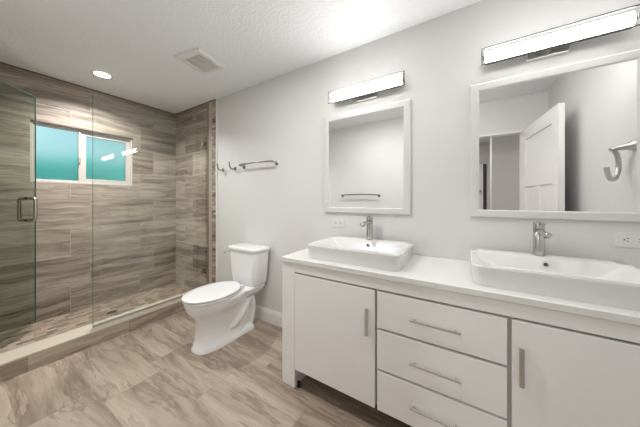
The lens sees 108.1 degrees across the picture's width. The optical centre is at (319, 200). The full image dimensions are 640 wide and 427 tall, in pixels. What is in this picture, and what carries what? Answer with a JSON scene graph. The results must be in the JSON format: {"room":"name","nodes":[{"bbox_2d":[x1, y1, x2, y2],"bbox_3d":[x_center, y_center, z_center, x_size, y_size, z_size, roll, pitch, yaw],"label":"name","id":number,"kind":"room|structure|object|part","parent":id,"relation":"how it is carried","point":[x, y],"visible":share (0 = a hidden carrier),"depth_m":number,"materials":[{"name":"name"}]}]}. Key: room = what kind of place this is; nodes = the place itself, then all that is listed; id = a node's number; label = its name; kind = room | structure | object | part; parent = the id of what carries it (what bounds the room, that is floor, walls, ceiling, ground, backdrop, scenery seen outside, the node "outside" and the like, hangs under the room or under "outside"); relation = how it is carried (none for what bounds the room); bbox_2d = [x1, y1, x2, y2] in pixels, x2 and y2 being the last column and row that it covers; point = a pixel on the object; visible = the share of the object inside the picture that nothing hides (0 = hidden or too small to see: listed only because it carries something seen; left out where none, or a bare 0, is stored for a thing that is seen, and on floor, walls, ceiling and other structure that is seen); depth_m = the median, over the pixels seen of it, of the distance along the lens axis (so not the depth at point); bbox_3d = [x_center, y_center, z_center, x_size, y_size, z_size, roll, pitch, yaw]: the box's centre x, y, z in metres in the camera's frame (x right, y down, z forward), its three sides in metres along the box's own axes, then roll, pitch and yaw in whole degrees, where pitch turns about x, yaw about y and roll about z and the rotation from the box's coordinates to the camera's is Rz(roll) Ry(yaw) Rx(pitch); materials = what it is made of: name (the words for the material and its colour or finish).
{"room":"bathroom","nodes":[
{"label":"bathroom","id":0,"kind":"room"},
{"bbox_2d":[0,63,175,332],"bbox_3d":[-3.288,0.009,1.357,0.100,2.442,4.600,0,0,32],"label":"wall","id":1,"kind":"structure","parent":0,"point":[96,244],"depth_m":2.45,"materials":[{"name":"tile"}]},
{"bbox_2d":[30,120,131,185],"bbox_3d":[-2.554,-0.464,2.544,0.074,0.583,0.799,0,0,32],"label":"window","id":2,"kind":"structure","parent":1,"relation":"in","point":[63,154],"depth_m":2.47,"materials":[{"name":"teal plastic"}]},
{"bbox_3d":[-2.663,-0.464,2.353,0.030,0.555,0.333,0,0,32],"label":"sash","id":3,"kind":"part","parent":2,"relation":"part of","materials":[{"name":"teal plastic"}]},
{"bbox_3d":[-2.664,-0.464,2.353,0.004,0.523,0.299,0,0,32],"label":"pane","id":4,"kind":"part","parent":2,"relation":"part of","materials":[{"name":"teal glass"}]},
{"bbox_3d":[-2.476,-0.464,2.690,0.040,0.555,0.440,0,0,32],"label":"sash","id":5,"kind":"part","parent":2,"relation":"part of","materials":[{"name":"teal plastic"}]},
{"bbox_3d":[-2.477,-0.464,2.692,0.004,0.503,0.385,0,0,32],"label":"pane","id":6,"kind":"part","parent":2,"relation":"part of","materials":[{"name":"teal glass"}]},
{"bbox_2d":[30,118,132,138],"bbox_3d":[-2.551,-0.760,2.542,0.101,0.014,0.799,0,0,32],"label":"trim","id":7,"kind":"structure","parent":1,"relation":"attached to","point":[30,118],"depth_m":2.45,"materials":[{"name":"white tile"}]},
{"bbox_2d":[0,62,215,114],"bbox_3d":[-2.120,-1.207,2.261,0.928,0.011,1.809,0,0,32],"label":"trim","id":8,"kind":"structure","parent":1,"relation":"attached to","point":[0,62],"depth_m":2.57,"materials":[{"name":"brown tile"}]},
{"bbox_2d":[0,283,192,353],"bbox_3d":[-2.251,1.197,2.342,0.620,0.066,1.809,0,0,32],"label":"floor","id":9,"kind":"structure","parent":0,"point":[18,337],"depth_m":2.28,"materials":[{"name":"tile"}]},
{"bbox_2d":[105,310,117,314],"bbox_3d":[-2.157,1.162,2.399,0.104,0.004,0.104,0,0,32],"label":"shower drain","id":10,"kind":"object","parent":9,"relation":"on","point":[112,311],"visible":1,"depth_m":2.40,"materials":[{"name":"silver metal"}]},
{"bbox_2d":[0,310,411,426],"bbox_3d":[-1.415,1.280,0.251,4.450,0.100,4.700,0,0,32],"label":"floor","id":11,"kind":"structure","parent":0,"point":[148,375],"depth_m":1.51,"materials":[{"name":"tile"}]},
{"bbox_2d":[0,291,188,381],"bbox_3d":[-1.919,1.171,2.135,0.188,0.119,1.809,0,0,32],"label":"shower curb","id":12,"kind":"object","parent":11,"relation":"on","point":[14,362],"visible":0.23,"depth_m":1.90,"materials":[{"name":"tile"}]},
{"bbox_2d":[93,142,205,327],"bbox_3d":[-1.703,0.096,2.456,0.028,2.031,1.034,0,0,32],"label":"glass panel","id":13,"kind":"object","parent":12,"relation":"on","point":[203,271],"visible":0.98,"depth_m":2.35,"materials":[{"name":"green"}]},
{"bbox_2d":[181,243,269,354],"bbox_3d":[-0.860,0.846,2.109,0.452,0.781,0.734,0,0,32],"label":"toilet","id":14,"kind":"object","parent":11,"relation":"on","point":[222,312],"visible":1,"depth_m":2.04,"materials":[{"name":"white ceramic"}]},
{"bbox_3d":[-0.924,0.784,2.001,0.376,0.020,0.484,0,0,32],"label":"seat lid","id":15,"kind":"part","parent":14,"relation":"part of","materials":[{"name":"white plastic"}]},
{"bbox_3d":[-0.713,0.477,2.318,0.424,0.043,0.222,0,0,32],"label":"tank lid","id":16,"kind":"part","parent":14,"relation":"part of","materials":[{"name":"white ceramic"}]},
{"bbox_3d":[-0.710,0.660,2.323,0.394,0.323,0.199,0,0,32],"label":"tank","id":17,"kind":"part","parent":14,"relation":"part of","materials":[{"name":"white ceramic"}]},
{"bbox_2d":[282,261,639,426],"bbox_3d":[0.649,0.819,1.286,1.830,0.822,0.528,0,0,32],"label":"vanity cabinet","id":18,"kind":"object","parent":11,"relation":"on","point":[426,357],"visible":0.98,"depth_m":1.03,"materials":[{"name":"white paint"}]},
{"bbox_3d":[-0.077,0.817,1.752,0.105,0.818,0.504,0,0,32],"label":"post","id":19,"kind":"part","parent":18,"relation":"part of","materials":[{"name":"white paint"}]},
{"bbox_3d":[0.068,0.790,1.377,0.534,0.623,0.019,0,0,32],"label":"door","id":20,"kind":"part","parent":18,"relation":"part of","materials":[{"name":"white paint"}]},
{"bbox_3d":[0.249,0.650,1.238,0.016,0.144,0.024,0,0,32],"label":"handle","id":21,"kind":"part","parent":18,"relation":"part of","materials":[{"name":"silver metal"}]},
{"bbox_3d":[0.524,1.002,1.067,0.213,0.008,0.024,0,0,32],"label":"handle","id":22,"kind":"part","parent":18,"relation":"part of","materials":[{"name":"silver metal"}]},
{"bbox_3d":[0.524,0.790,1.067,0.213,0.008,0.024,0,0,32],"label":"handle","id":23,"kind":"part","parent":18,"relation":"part of","materials":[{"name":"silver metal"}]},
{"bbox_3d":[0.524,0.580,1.067,0.213,0.008,0.024,0,0,32],"label":"handle","id":24,"kind":"part","parent":18,"relation":"part of","materials":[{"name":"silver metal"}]},
{"bbox_3d":[0.533,1.000,1.087,0.537,0.205,0.019,0,0,32],"label":"drawer","id":25,"kind":"part","parent":18,"relation":"part of","materials":[{"name":"white paint"}]},
{"bbox_3d":[0.533,0.783,1.087,0.537,0.203,0.019,0,0,32],"label":"drawer","id":26,"kind":"part","parent":18,"relation":"part of","materials":[{"name":"white paint"}]},
{"bbox_3d":[0.533,0.575,1.087,0.537,0.190,0.019,0,0,32],"label":"drawer","id":27,"kind":"part","parent":18,"relation":"part of","materials":[{"name":"white paint"}]},
{"bbox_2d":[281,248,639,325],"bbox_3d":[0.656,0.394,1.298,1.838,0.029,0.531,0,0,32],"label":"countertop","id":28,"kind":"structure","parent":18,"relation":"on","point":[452,275],"depth_m":1.09,"materials":[{"name":"white stone"}]},
{"bbox_2d":[307,236,413,271],"bbox_3d":[0.272,0.334,1.548,0.604,0.090,0.434,0,0,32],"label":"vessel sink","id":29,"kind":"object","parent":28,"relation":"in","point":[387,255],"visible":1,"depth_m":1.44,"materials":[{"name":"white ceramic"}]},
{"bbox_2d":[359,215,372,239],"bbox_3d":[0.327,0.201,1.640,0.054,0.176,0.193,0,0,32],"label":"faucet","id":30,"kind":"object","parent":29,"relation":"on","point":[369,223],"visible":1,"depth_m":1.68,"materials":[{"name":"silver metal"}]},
{"bbox_3d":[0.317,0.163,1.625,0.033,0.027,0.156,0,0,32],"label":"spout","id":31,"kind":"part","parent":30,"relation":"part of","materials":[{"name":"silver metal"}]},
{"bbox_2d":[470,248,639,310],"bbox_3d":[1.050,0.334,1.064,0.604,0.090,0.434,0,0,32],"label":"vessel sink","id":32,"kind":"object","parent":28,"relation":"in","point":[616,284],"visible":0.99,"depth_m":0.98,"materials":[{"name":"white ceramic"}]},
{"bbox_2d":[532,222,552,256],"bbox_3d":[1.108,0.201,1.154,0.054,0.176,0.193,0,0,32],"label":"faucet","id":33,"kind":"object","parent":32,"relation":"on","point":[539,233],"visible":1,"depth_m":1.19,"materials":[{"name":"silver metal"}]},
{"bbox_3d":[1.145,0.133,1.213,0.047,0.029,0.047,0,0,32],"label":"lever","id":34,"kind":"part","parent":33,"relation":"part of","materials":[{"name":"silver metal"}]},
{"bbox_3d":[1.098,0.163,1.139,0.033,0.027,0.156,0,0,32],"label":"spout","id":35,"kind":"part","parent":33,"relation":"part of","materials":[{"name":"silver metal"}]},
{"bbox_3d":[0.785,0.650,0.905,0.016,0.152,0.024,0,0,32],"label":"handle","id":36,"kind":"part","parent":18,"relation":"part of","materials":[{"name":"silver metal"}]},
{"bbox_3d":[0.991,0.790,0.802,0.511,0.623,0.019,0,0,32],"label":"door","id":37,"kind":"part","parent":18,"relation":"part of","materials":[{"name":"white paint"}]},
{"bbox_2d":[0,0,481,113],"bbox_3d":[-1.415,-1.262,0.251,4.450,0.100,4.700,0,0,32],"label":"ceiling","id":38,"kind":"structure","parent":0,"point":[136,42],"depth_m":1.72,"materials":[{"name":"white paint"}]},
{"bbox_2d":[91,70,112,78],"bbox_3d":[-2.099,-1.209,2.237,0.156,0.006,0.156,0,0,32],"label":"recessed light","id":39,"kind":"object","parent":38,"relation":"in","point":[102,74],"visible":1,"depth_m":2.23,"materials":[{"name":"white"}]},
{"bbox_2d":[174,47,225,73],"bbox_3d":[-1.037,-1.200,2.023,0.280,0.024,0.290,0,0,22],"label":"ceiling vent","id":40,"kind":"object","parent":38,"relation":"in","point":[197,58],"visible":1,"depth_m":1.99,"materials":[{"name":"white plastic"}]},
{"bbox_2d":[184,54,216,70],"bbox_3d":[-1.037,-1.203,2.023,0.188,0.018,0.198,0,0,22],"label":"grille","id":41,"kind":"object","parent":40,"relation":"attached to","point":[199,62],"depth_m":2.02,"materials":[{"name":"white plastic"}]},
{"bbox_2d":[176,0,639,312],"bbox_3d":[-0.203,0.009,2.199,4.450,2.442,0.111,0,0,32],"label":"wall","id":42,"kind":"structure","parent":0,"point":[280,207],"depth_m":1.69,"materials":[{"name":"white paint"}]},
{"bbox_2d":[207,103,208,283],"bbox_3d":[-1.380,0.009,2.871,0.032,2.442,0.013,0,0,32],"label":"trim","id":43,"kind":"structure","parent":42,"relation":"attached to","point":[207,103],"depth_m":2.87,"materials":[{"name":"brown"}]},
{"bbox_2d":[209,102,211,283],"bbox_3d":[-1.339,0.009,2.846,0.063,2.442,0.012,0,0,32],"label":"trim","id":44,"kind":"structure","parent":42,"relation":"attached to","point":[210,103],"depth_m":2.84,"materials":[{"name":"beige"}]},
{"bbox_2d":[212,100,215,282],"bbox_3d":[-1.279,0.009,2.809,0.078,2.442,0.011,0,0,32],"label":"trim","id":45,"kind":"structure","parent":42,"relation":"attached to","point":[213,102],"depth_m":2.80,"materials":[{"name":"tile"}]},
{"bbox_2d":[216,99,217,281],"bbox_3d":[-1.239,0.009,2.783,0.017,2.442,0.013,0,0,32],"label":"trim","id":46,"kind":"structure","parent":42,"relation":"attached to","point":[216,99],"depth_m":2.77,"materials":[{"name":"white"}]},
{"bbox_2d":[239,160,278,168],"bbox_3d":[-0.645,-0.368,2.377,0.519,0.051,0.075,0,0,32],"label":"towel bar","id":47,"kind":"object","parent":42,"relation":"attached to","point":[275,162],"visible":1,"depth_m":2.32,"materials":[{"name":"silver metal"}]},
{"bbox_3d":[-0.660,-0.379,2.353,0.481,0.029,0.019,0,0,32],"label":"rail","id":48,"kind":"part","parent":47,"relation":"part of","materials":[{"name":"silver metal"}]},
{"bbox_2d":[254,305,281,327],"bbox_3d":[0.171,1.164,1.905,3.305,0.132,0.014,0,0,32],"label":"baseboard","id":49,"kind":"structure","parent":42,"relation":"attached to","point":[273,317],"depth_m":2.32,"materials":[{"name":"white wood"}]},
{"bbox_2d":[332,218,344,227],"bbox_3d":[0.149,0.189,1.921,0.118,0.074,0.009,0,0,32],"label":"wall outlet","id":50,"kind":"object","parent":42,"relation":"attached to","point":[336,222],"visible":1,"depth_m":1.92,"materials":[{"name":"white plastic"}]},
{"bbox_2d":[334,221,341,224],"bbox_3d":[0.148,0.189,1.919,0.068,0.034,0.003,0,0,32],"label":"receptacle","id":51,"kind":"object","parent":50,"relation":"attached to","point":[335,222],"depth_m":1.92,"materials":[{"name":"white plastic"}]},
{"bbox_2d":[328,70,404,103],"bbox_3d":[0.340,-0.824,1.752,0.592,0.108,0.094,0,0,32],"label":"light","id":52,"kind":"object","parent":42,"relation":"attached to","point":[369,91],"visible":1,"depth_m":1.72,"materials":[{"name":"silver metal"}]},
{"bbox_3d":[0.360,-0.824,1.784,0.170,0.108,0.020,0,0,32],"label":"wall plate","id":53,"kind":"part","parent":52,"relation":"part of","materials":[{"name":"silver metal"}]},
{"bbox_2d":[324,99,410,214],"bbox_3d":[0.335,-0.299,1.798,0.700,0.806,0.022,0,0,32],"label":"wall mirror","id":54,"kind":"object","parent":42,"relation":"attached to","point":[367,152],"visible":1,"depth_m":1.76,"materials":[{"name":"white mirror"}]},
{"bbox_2d":[470,49,639,221],"bbox_3d":[1.222,-0.299,1.246,0.700,0.806,0.022,0,0,32],"label":"wall mirror","id":55,"kind":"object","parent":42,"relation":"attached to","point":[561,142],"visible":1,"depth_m":1.22,"materials":[{"name":"white mirror"}]},
{"bbox_2d":[481,4,639,65],"bbox_3d":[1.202,-0.824,1.216,0.592,0.108,0.094,0,0,32],"label":"light","id":56,"kind":"object","parent":42,"relation":"attached to","point":[558,43],"visible":1,"depth_m":1.18,"materials":[{"name":"white plastic"}]},
{"bbox_3d":[1.222,-0.824,1.248,0.170,0.108,0.020,0,0,32],"label":"wall plate","id":57,"kind":"part","parent":56,"relation":"part of","materials":[{"name":"silver metal"}]},
{"bbox_2d":[614,231,639,247],"bbox_3d":[1.478,0.189,1.094,0.118,0.074,0.009,0,0,32],"label":"wall outlet","id":58,"kind":"object","parent":42,"relation":"attached to","point":[621,239],"visible":1,"depth_m":1.10,"materials":[{"name":"white plastic"}]},
{"bbox_2d":[623,236,639,243],"bbox_3d":[1.477,0.189,1.092,0.068,0.034,0.003,0,0,32],"label":"receptacle","id":59,"kind":"object","parent":58,"relation":"attached to","point":[626,239],"depth_m":1.10,"materials":[{"name":"white plastic"}]},
{"bbox_3d":[-2.599,0.009,1.476,0.945,2.442,0.030,0,0,32],"label":"wall","id":60,"kind":"structure","parent":0,"visible":0},
{"bbox_2d":[0,80,37,322],"bbox_3d":[-2.453,0.087,1.715,0.134,2.028,0.763,0,0,-16],"label":"shower glass door","id":61,"kind":"structure","parent":60,"relation":"attached to","point":[35,201],"depth_m":2.02,"materials":[{"name":"green"}]},
{"bbox_3d":[-2.535,0.080,2.010,0.134,0.214,0.024,0,0,-15],"label":"pull handle","id":62,"kind":"part","parent":61,"relation":"part of","materials":[{"name":"silver metal"}]}
]}

